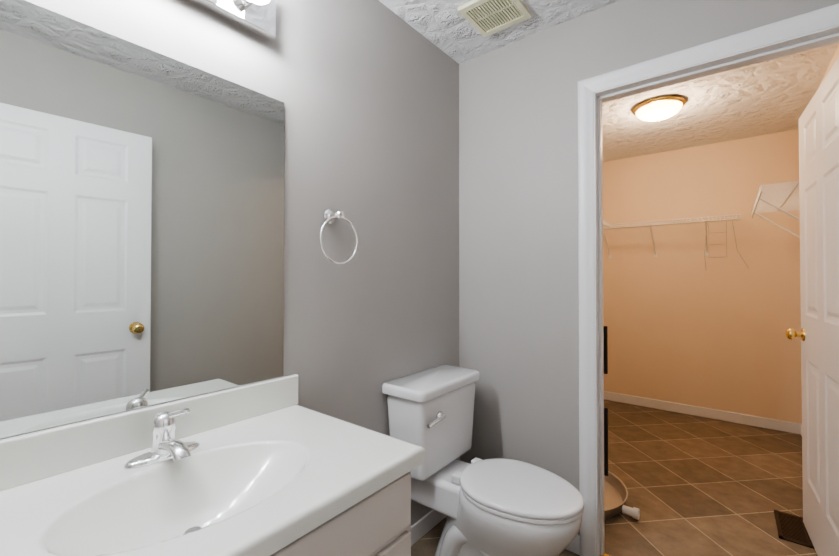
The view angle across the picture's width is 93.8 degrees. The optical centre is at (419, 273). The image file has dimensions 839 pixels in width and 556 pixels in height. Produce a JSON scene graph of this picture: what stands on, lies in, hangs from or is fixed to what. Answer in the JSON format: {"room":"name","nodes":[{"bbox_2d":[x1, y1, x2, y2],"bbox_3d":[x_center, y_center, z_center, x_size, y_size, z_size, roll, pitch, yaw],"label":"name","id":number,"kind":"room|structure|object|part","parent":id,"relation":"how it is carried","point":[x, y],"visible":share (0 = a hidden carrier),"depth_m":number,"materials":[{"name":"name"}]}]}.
{"room":"bathroom","nodes":[
{"label":"bathroom","id":0,"kind":"room"},
{"bbox_2d":[0,0,459,525],"bbox_3d":[-0.459,0.041,1.418,0.120,2.440,2.158,-1,-1,38],"label":"wall","id":1,"kind":"structure","parent":0,"point":[366,92],"depth_m":1.57,"materials":[{"name":"grey paint"}]},
{"bbox_2d":[0,0,283,438],"bbox_3d":[-0.745,-0.120,0.953,0.006,0.918,0.930,-1,-1,38],"label":"mirror","id":2,"kind":"object","parent":1,"relation":"attached to","point":[141,226],"visible":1,"depth_m":0.97,"materials":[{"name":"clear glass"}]},
{"bbox_2d":[188,0,275,40],"bbox_3d":[-0.707,-0.820,0.880,0.165,0.119,0.910,-1,-1,38],"label":"sconce","id":3,"kind":"object","parent":1,"relation":"attached to","point":[257,17],"visible":1,"depth_m":1.19,"materials":[{"name":"silver metal"}]},
{"bbox_2d":[319,209,357,263],"bbox_3d":[-0.309,-0.137,1.451,0.072,0.207,0.179,-1,-1,38],"label":"towel ring","id":4,"kind":"object","parent":1,"relation":"attached to","point":[330,216],"visible":1,"depth_m":1.44,"materials":[{"name":"silver metal"}]},
{"bbox_2d":[411,510,445,545],"bbox_3d":[-0.425,1.218,1.342,0.012,0.085,2.100,-1,-1,38],"label":"baseboard","id":5,"kind":"structure","parent":1,"relation":"attached to","point":[425,524],"depth_m":1.91,"materials":[{"name":"white wood"}]},
{"bbox_2d":[379,0,838,161],"bbox_3d":[0.983,-1.204,1.850,1.865,0.060,4.840,-1,-1,38],"label":"ceiling","id":6,"kind":"structure","parent":0,"point":[775,95],"depth_m":2.49,"materials":[{"name":"white paint"}]},
{"bbox_2d":[458,0,531,36],"bbox_3d":[0.337,-1.166,1.754,0.240,0.016,0.240,-1,-1,38],"label":"ceiling vent","id":7,"kind":"object","parent":6,"relation":"in","point":[484,18],"visible":0.94,"depth_m":1.76,"materials":[{"name":"beige plastic"}]},
{"bbox_2d":[632,95,685,121],"bbox_3d":[1.655,-1.107,2.720,0.320,0.112,0.320,-1,-1,38],"label":"closet ceiling light","id":8,"kind":"object","parent":6,"relation":"attached to","point":[658,109],"visible":1,"depth_m":2.64,"materials":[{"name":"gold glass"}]},
{"bbox_2d":[411,399,817,555],"bbox_3d":[0.983,1.296,1.822,1.865,0.060,4.840,-1,-1,38],"label":"floor","id":9,"kind":"structure","parent":0,"point":[699,486],"depth_m":2.35,"materials":[{"name":"tile"}]},
{"bbox_2d":[0,374,424,555],"bbox_3d":[-0.493,0.790,0.812,0.563,0.928,0.925,-1,-1,38],"label":"bathroom vanity","id":10,"kind":"object","parent":9,"relation":"on","point":[271,467],"visible":1,"depth_m":0.88,"materials":[{"name":"white ceramic"}]},
{"bbox_2d":[124,408,199,469],"bbox_3d":[-0.581,0.384,0.921,0.149,0.114,0.160,-1,-1,38],"label":"faucet","id":11,"kind":"object","parent":10,"relation":"on","point":[167,452],"depth_m":0.93,"materials":[{"name":"silver metal"}]},
{"bbox_2d":[382,365,583,555],"bbox_3d":[0.280,0.884,1.630,0.760,0.825,0.494,-1,-1,38],"label":"toilet","id":12,"kind":"object","parent":9,"relation":"on","point":[499,507],"visible":0.92,"depth_m":1.60,"materials":[{"name":"white ceramic"}]},
{"bbox_3d":[0.069,0.604,1.623,0.032,0.042,0.130,-1,-1,38],"label":"lever","id":13,"kind":"part","parent":12,"relation":"part of","materials":[{"name":"silver metal"}]},
{"bbox_3d":[0.387,0.846,1.553,0.497,0.041,0.384,-1,-1,38],"label":"seat","id":14,"kind":"part","parent":12,"relation":"part of","materials":[{"name":"white plastic"}]},
{"bbox_2d":[604,471,639,519],"bbox_3d":[0.895,1.239,2.275,0.684,0.062,0.618,-1,-1,38],"label":"pan","id":15,"kind":"object","parent":9,"relation":"on","point":[615,493],"visible":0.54,"depth_m":2.19,"materials":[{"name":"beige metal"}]},
{"bbox_2d":[774,510,813,548],"bbox_3d":[1.854,1.264,1.954,0.120,0.006,0.285,-1,-1,38],"label":"floor vent","id":16,"kind":"object","parent":9,"relation":"in","point":[791,528],"visible":0.98,"depth_m":1.94,"materials":[{"name":"brown metal"}]},
{"bbox_2d":[459,0,838,534],"bbox_3d":[0.855,0.045,1.719,1.570,2.440,0.058,-1,-1,38],"label":"wall","id":17,"kind":"structure","parent":0,"point":[518,245],"depth_m":1.91,"materials":[{"name":"grey paint"}]},
{"bbox_2d":[566,534,579,554],"bbox_3d":[0.480,1.225,1.955,0.613,0.085,0.016,-1,-1,38],"label":"baseboard","id":18,"kind":"structure","parent":17,"relation":"attached to","point":[574,546],"depth_m":1.77,"materials":[{"name":"white wood"}]},
{"bbox_2d":[578,3,838,555],"bbox_3d":[1.120,0.194,1.535,0.926,2.137,0.138,-1,-1,38],"label":"door frame","id":19,"kind":"structure","parent":17,"relation":"attached to","point":[809,22],"depth_m":1.74,"materials":[{"name":"white wood"}]},
{"bbox_2d":[786,57,838,555],"bbox_3d":[1.722,0.230,1.661,0.167,2.045,0.808,0,-1,35],"label":"closet door","id":20,"kind":"structure","parent":19,"relation":"attached to","point":[818,334],"depth_m":1.68,"materials":[{"name":"white wood"}]},
{"bbox_2d":[603,129,801,423],"bbox_3d":[2.446,0.067,3.688,1.865,2.440,0.120,-1,-1,38],"label":"wall","id":21,"kind":"structure","parent":0,"point":[683,324],"depth_m":3.52,"materials":[{"name":"beige paint"}]},
{"bbox_2d":[603,214,740,257],"bbox_3d":[2.167,-0.314,3.637,1.252,0.310,0.309,-1,-1,38],"label":"wire shelf","id":22,"kind":"object","parent":21,"relation":"attached to","point":[668,223],"visible":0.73,"depth_m":3.50,"materials":[{"name":"white metal"}]},
{"bbox_2d":[704,221,748,268],"bbox_3d":[2.562,-0.233,3.287,0.294,0.410,0.054,-1,-1,38],"label":"rack","id":23,"kind":"object","parent":22,"relation":"hanging from","point":[719,244],"visible":1,"depth_m":3.30,"materials":[{"name":"grey metal"}]},
{"bbox_2d":[604,391,798,433],"bbox_3d":[2.402,1.243,3.625,1.560,0.085,0.012,-1,-1,38],"label":"baseboard","id":24,"kind":"structure","parent":21,"relation":"attached to","point":[774,424],"depth_m":3.49,"materials":[{"name":"white wood"}]},
{"bbox_2d":[820,45,838,84],"bbox_3d":[2.336,0.049,2.142,0.120,2.440,2.442,-1,-1,38],"label":"wall","id":25,"kind":"structure","parent":0,"point":[834,58],"depth_m":2.13,"materials":[{"name":"beige paint"}]},
{"bbox_2d":[751,181,799,238],"bbox_3d":[2.352,-0.326,2.515,0.309,0.310,1.202,-1,-1,38],"label":"wire shelf","id":26,"kind":"object","parent":25,"relation":"attached to","point":[766,201],"visible":0.65,"depth_m":2.50,"materials":[{"name":"white metal"}]},
{"bbox_2d":[798,423,801,435],"bbox_3d":[2.302,1.227,2.193,0.012,0.085,2.385,-1,-1,38],"label":"baseboard","id":27,"kind":"structure","parent":25,"relation":"attached to","point":[799,425],"depth_m":3.12,"materials":[{"name":"white wood"}]},
{"bbox_3d":[0.967,0.061,3.223,0.120,2.440,2.442,-1,-1,38],"label":"wall","id":28,"kind":"structure","parent":0,"visible":0},
{"bbox_2d":[603,220,611,227],"bbox_3d":[1.343,-0.317,3.356,0.309,0.310,1.129,-1,-1,38],"label":"wire shelf","id":29,"kind":"object","parent":28,"relation":"attached to","point":[607,223],"visible":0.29,"depth_m":3.59,"materials":[{"name":"white metal"}]},
{"bbox_3d":[0.912,0.045,1.747,1.625,2.440,0.058,-1,-1,38],"label":"wall","id":30,"kind":"structure","parent":0,"visible":0},
{"bbox_2d":[603,326,607,475],"bbox_3d":[0.864,0.591,1.827,0.020,0.690,0.008,-1,-1,38],"label":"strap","id":31,"kind":"object","parent":30,"relation":"attached to","point":[605,409],"visible":0.64,"depth_m":1.82,"materials":[{"name":"black"}]}
]}

